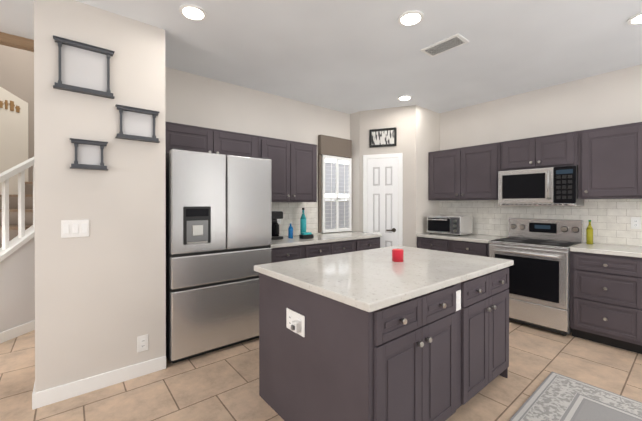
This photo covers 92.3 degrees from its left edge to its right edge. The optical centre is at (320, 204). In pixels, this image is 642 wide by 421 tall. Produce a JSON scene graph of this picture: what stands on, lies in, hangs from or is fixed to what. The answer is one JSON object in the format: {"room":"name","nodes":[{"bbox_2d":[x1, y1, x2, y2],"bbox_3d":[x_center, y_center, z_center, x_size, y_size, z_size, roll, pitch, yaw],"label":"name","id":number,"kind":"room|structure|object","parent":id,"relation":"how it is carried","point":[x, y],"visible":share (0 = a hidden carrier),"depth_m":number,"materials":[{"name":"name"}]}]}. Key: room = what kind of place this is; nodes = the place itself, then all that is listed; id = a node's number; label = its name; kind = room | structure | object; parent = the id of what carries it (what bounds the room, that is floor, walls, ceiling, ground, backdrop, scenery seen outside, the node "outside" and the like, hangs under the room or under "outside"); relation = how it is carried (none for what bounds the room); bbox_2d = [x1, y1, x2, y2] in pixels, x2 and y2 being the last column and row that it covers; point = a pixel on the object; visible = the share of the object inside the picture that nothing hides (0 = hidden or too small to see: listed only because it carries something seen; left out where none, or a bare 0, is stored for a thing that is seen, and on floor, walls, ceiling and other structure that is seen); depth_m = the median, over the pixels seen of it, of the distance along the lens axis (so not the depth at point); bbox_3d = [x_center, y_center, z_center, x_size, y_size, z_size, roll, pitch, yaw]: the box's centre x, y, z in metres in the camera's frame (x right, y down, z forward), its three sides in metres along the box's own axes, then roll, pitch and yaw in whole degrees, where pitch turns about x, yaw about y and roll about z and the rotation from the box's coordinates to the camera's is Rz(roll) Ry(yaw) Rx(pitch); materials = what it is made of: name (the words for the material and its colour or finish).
{"room":"kitchen","nodes":[
{"label":"kitchen","id":0,"kind":"room"},
{"bbox_2d":[0,320,641,420],"bbox_3d":[-1.844,1.369,2.233,9.367,0.060,9.100,0,0,-39],"label":"floor","id":1,"kind":"structure","parent":0,"point":[220,385],"depth_m":2.30,"materials":[{"name":"tile"}]},
{"bbox_2d":[0,157,34,343],"bbox_3d":[-3.556,-0.434,3.818,1.106,3.574,4.258,0,0,6],"label":"stairs","id":2,"kind":"structure","parent":1,"relation":"on","point":[17,265],"depth_m":3.19,"materials":[{"name":"paint"}]},
{"bbox_2d":[166,148,271,363],"bbox_3d":[-1.091,0.430,3.104,0.939,1.812,0.766,0,0,-39],"label":"fridge","id":3,"kind":"object","parent":1,"relation":"on","point":[218,226],"visible":0.9,"depth_m":2.74,"materials":[{"name":"grey metal"}]},
{"bbox_2d":[271,231,381,262],"bbox_3d":[-0.037,0.875,4.064,1.835,0.915,0.653,0,0,-39],"label":"base cabinet","id":4,"kind":"object","parent":1,"relation":"on","point":[295,247],"visible":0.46,"depth_m":3.78,"materials":[{"name":"paint"}]},
{"bbox_2d":[272,211,282,239],"bbox_3d":[-0.603,0.248,3.786,0.200,0.340,0.305,0,0,-39],"label":"coffee maker","id":5,"kind":"object","parent":4,"relation":"on","point":[276,215],"visible":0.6,"depth_m":3.70,"materials":[{"name":"black plastic"}]},
{"bbox_2d":[288,222,292,237],"bbox_3d":[-0.382,0.318,3.880,0.060,0.200,0.059,0,0,-39],"label":"soap bottle","id":6,"kind":"object","parent":4,"relation":"on","point":[290,231],"visible":1,"depth_m":3.86,"materials":[{"name":"blue plastic"}]},
{"bbox_2d":[300,208,305,233],"bbox_3d":[-0.234,0.227,4.078,0.080,0.380,0.079,0,0,-39],"label":"bottle","id":7,"kind":"object","parent":4,"relation":"on","point":[303,223],"visible":0.92,"depth_m":4.05,"materials":[{"name":"teal glass"}]},
{"bbox_2d":[299,232,313,238],"bbox_3d":[-0.181,0.380,3.856,0.160,0.075,0.090,0,0,-39],"label":"sponge caddy","id":8,"kind":"object","parent":4,"relation":"on","point":[306,235],"visible":1,"depth_m":3.82,"materials":[{"name":"black plastic"}]},
{"bbox_2d":[259,266,508,420],"bbox_3d":[0.518,0.902,2.258,1.589,0.876,1.073,0,0,-39],"label":"kitchen island","id":9,"kind":"object","parent":1,"relation":"on","point":[418,334],"depth_m":1.70,"materials":[{"name":"paint"}]},
{"bbox_2d":[286,308,304,336],"bbox_3d":[-0.171,0.689,1.797,0.060,0.120,0.185,0,0,-39],"label":"outlet","id":10,"kind":"object","parent":9,"relation":"attached to","point":[295,322],"visible":1,"depth_m":1.77,"materials":[{"name":"white plastic"}]},
{"bbox_2d":[254,246,513,313],"bbox_3d":[0.505,0.444,2.274,1.645,0.040,1.085,0,0,-39],"label":"island countertop","id":11,"kind":"structure","parent":9,"relation":"on","point":[363,280],"depth_m":1.94,"materials":[{"name":"white stone"}]},
{"bbox_2d":[392,249,403,261],"bbox_3d":[0.581,0.374,2.336,0.084,0.098,0.084,0,0,-39],"label":"candle","id":12,"kind":"object","parent":11,"relation":"on","point":[397,255],"visible":1,"depth_m":2.30,"materials":[{"name":"red wax"}]},
{"bbox_2d":[416,233,507,256],"bbox_3d":[1.924,0.875,4.261,0.664,0.915,1.000,0,0,-39],"label":"base cabinet","id":13,"kind":"object","parent":1,"relation":"on","point":[475,244],"depth_m":4.05,"materials":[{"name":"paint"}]},
{"bbox_2d":[427,215,472,235],"bbox_3d":[1.817,0.283,4.389,0.403,0.265,0.500,0,0,-39],"label":"toaster oven","id":14,"kind":"object","parent":13,"relation":"on","point":[458,225],"visible":1,"depth_m":4.25,"materials":[{"name":"silver metal"}]},
{"bbox_2d":[489,218,583,335],"bbox_3d":[2.457,0.752,3.556,0.723,1.165,0.756,0,0,-39],"label":"range","id":15,"kind":"object","parent":1,"relation":"on","point":[536,251],"visible":0.81,"depth_m":3.34,"materials":[{"name":"silver metal"}]},
{"bbox_2d":[509,372,641,420],"bbox_3d":[1.323,1.337,1.486,2.050,0.009,0.860,0,0,-39],"label":"rug","id":16,"kind":"object","parent":1,"relation":"on","point":[554,396],"visible":0.89,"depth_m":2.06,"materials":[{"name":"grey fabric"}]},
{"bbox_2d":[570,242,641,353],"bbox_3d":[3.379,0.881,2.477,0.664,0.915,2.078,0,0,-39],"label":"base cabinet","id":17,"kind":"object","parent":1,"relation":"on","point":[605,294],"depth_m":2.89,"materials":[{"name":"paint"}]},
{"bbox_2d":[586,220,592,243],"bbox_3d":[2.881,0.290,3.309,0.056,0.260,0.055,0,0,-39],"label":"oil bottle","id":18,"kind":"object","parent":17,"relation":"on","point":[589,234],"visible":1,"depth_m":3.29,"materials":[{"name":"yellow glass"}]},
{"bbox_2d":[0,0,641,113],"bbox_3d":[-0.674,-1.448,0.789,9.367,0.195,5.400,0,0,-39],"label":"ceiling","id":19,"kind":"structure","parent":0,"point":[349,56],"depth_m":2.75,"materials":[{"name":"paint"}]},
{"bbox_2d":[179,4,206,20],"bbox_3d":[-0.947,-1.424,2.289,0.190,0.013,0.190,0,0,-39],"label":"recessed light","id":20,"kind":"object","parent":19,"relation":"in","point":[192,12],"visible":0.98,"depth_m":2.27,"materials":[{"name":"white plastic"}]},
{"bbox_2d":[397,95,411,100],"bbox_3d":[1.120,-1.431,4.128,0.190,0.013,0.190,0,0,-39],"label":"recessed light","id":21,"kind":"object","parent":19,"relation":"in","point":[404,97],"visible":0.96,"depth_m":4.09,"materials":[{"name":"white plastic"}]},
{"bbox_2d":[398,10,423,25],"bbox_3d":[0.686,-1.424,2.359,0.190,0.013,0.190,0,0,-39],"label":"recessed light","id":22,"kind":"object","parent":19,"relation":"in","point":[411,18],"visible":0.96,"depth_m":2.35,"materials":[{"name":"white plastic"}]},
{"bbox_2d":[420,33,468,56],"bbox_3d":[1.106,-1.422,2.770,0.200,0.020,0.360,0,0,-39],"label":"ceiling vent","id":23,"kind":"object","parent":19,"relation":"in","point":[447,44],"visible":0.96,"depth_m":2.75,"materials":[{"name":"white metal"}]},
{"bbox_2d":[627,12,641,24],"bbox_3d":[2.457,-1.424,2.341,0.190,0.013,0.190,0,0,-39],"label":"recessed light","id":24,"kind":"object","parent":19,"relation":"in","point":[636,19],"visible":1,"depth_m":2.37,"materials":[{"name":"white plastic"}]},
{"bbox_2d":[0,0,641,391],"bbox_3d":[-2.287,-1.264,3.089,8.960,5.200,11.004,0,0,-39],"label":"wall","id":25,"kind":"structure","parent":0,"point":[100,299],"depth_m":2.41,"materials":[{"name":"paint"}]},
{"bbox_2d":[0,87,27,208],"bbox_3d":[-4.175,-0.824,3.355,0.022,2.319,1.900,0,0,6],"label":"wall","id":26,"kind":"structure","parent":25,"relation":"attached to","point":[13,130],"depth_m":4.10,"materials":[{"name":"paint"}]},
{"bbox_2d":[61,220,88,237],"bbox_3d":[-1.718,0.166,2.159,0.155,0.122,0.011,0,0,-39],"label":"switch plate","id":27,"kind":"object","parent":25,"relation":"attached to","point":[73,228],"visible":1,"depth_m":2.15,"materials":[{"name":"white plastic"}]},
{"bbox_2d":[53,35,114,98],"bbox_3d":[-1.661,-0.959,2.174,0.343,0.341,0.052,0,0,-39],"label":"frame","id":28,"kind":"object","parent":25,"relation":"attached to","point":[84,68],"visible":0.98,"depth_m":2.18,"materials":[{"name":"grey paint"}]},
{"bbox_2d":[70,138,107,170],"bbox_3d":[-1.644,-0.355,2.191,0.218,0.204,0.052,0,0,-39],"label":"frame","id":29,"kind":"object","parent":25,"relation":"attached to","point":[88,154],"visible":0.98,"depth_m":2.20,"materials":[{"name":"grey paint"}]},
{"bbox_2d":[32,356,165,409],"bbox_3d":[-0.540,1.282,3.582,4.067,0.105,1.067,0,0,-39],"label":"baseboard","id":30,"kind":"structure","parent":25,"relation":"attached to","point":[49,396],"depth_m":2.22,"materials":[{"name":"white wood"}]},
{"bbox_2d":[115,104,159,142],"bbox_3d":[-1.409,-0.621,2.381,0.293,0.244,0.052,0,0,-39],"label":"frame","id":31,"kind":"object","parent":25,"relation":"attached to","point":[137,124],"visible":1,"depth_m":2.39,"materials":[{"name":"grey paint"}]},
{"bbox_2d":[137,334,147,352],"bbox_3d":[-1.398,1.086,2.424,0.076,0.125,0.010,0,0,-39],"label":"outlet","id":32,"kind":"object","parent":25,"relation":"attached to","point":[142,342],"visible":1,"depth_m":2.42,"materials":[{"name":"white plastic"}]},
{"bbox_2d":[165,121,316,201],"bbox_3d":[-0.875,-0.412,3.562,1.902,0.754,0.362,0,0,-39],"label":"upper cabinet","id":33,"kind":"object","parent":25,"relation":"attached to","point":[294,171],"visible":0.81,"depth_m":3.62,"materials":[{"name":"paint"}]},
{"bbox_2d":[272,200,346,235],"bbox_3d":[-0.263,0.174,4.306,1.883,0.485,0.008,0,0,-39],"label":"tile backsplash","id":34,"kind":"structure","parent":25,"relation":"attached to","point":[292,211],"depth_m":4.25,"materials":[{"name":"white tile"}]},
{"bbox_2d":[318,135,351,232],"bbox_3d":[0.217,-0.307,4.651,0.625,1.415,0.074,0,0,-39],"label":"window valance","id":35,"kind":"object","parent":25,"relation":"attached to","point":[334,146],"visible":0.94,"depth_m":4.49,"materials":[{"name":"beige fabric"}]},
{"bbox_2d":[321,155,351,232],"bbox_3d":[0.238,-0.162,4.673,0.585,1.135,0.067,0,0,-39],"label":"window shutters","id":36,"kind":"object","parent":25,"relation":"attached to","point":[336,179],"visible":1,"depth_m":4.66,"materials":[{"name":"white wood"}]},
{"bbox_2d":[363,153,402,247],"bbox_3d":[0.918,0.285,4.615,0.303,2.092,0.511,0,0,-39],"label":"pantry door","id":37,"kind":"structure","parent":25,"relation":"in","point":[383,194],"depth_m":4.60,"materials":[{"name":"white wood"}]},
{"bbox_2d":[369,127,396,147],"bbox_3d":[0.922,-1.004,4.606,0.400,0.270,0.024,0,0,21],"label":"sign","id":38,"kind":"object","parent":25,"relation":"attached to","point":[385,137],"visible":0.98,"depth_m":4.60,"materials":[{"name":"black plastic"}]},
{"bbox_2d":[428,122,641,200],"bbox_3d":[2.913,-0.426,3.280,0.362,0.724,3.767,0,0,-39],"label":"upper cabinet","id":39,"kind":"object","parent":25,"relation":"attached to","point":[607,161],"visible":1,"depth_m":3.43,"materials":[{"name":"paint"}]},
{"bbox_2d":[498,165,583,205],"bbox_3d":[2.564,-0.206,3.639,0.451,0.430,0.754,0,0,-39],"label":"over-the-range microwave","id":40,"kind":"object","parent":39,"relation":"attached to","point":[552,186],"visible":1,"depth_m":3.48,"materials":[{"name":"silver metal"}]},
{"bbox_2d":[439,199,641,245],"bbox_3d":[3.209,0.178,3.216,0.008,0.485,4.244,0,0,-39],"label":"tile backsplash","id":41,"kind":"structure","parent":25,"relation":"attached to","point":[610,219],"depth_m":3.57,"materials":[{"name":"white tile"}]},
{"bbox_2d":[631,217,640,228],"bbox_3d":[3.234,0.186,3.170,0.010,0.120,0.075,0,0,-39],"label":"outlet","id":42,"kind":"object","parent":41,"relation":"attached to","point":[635,222],"visible":1,"depth_m":3.17,"materials":[{"name":"white plastic"}]}
]}

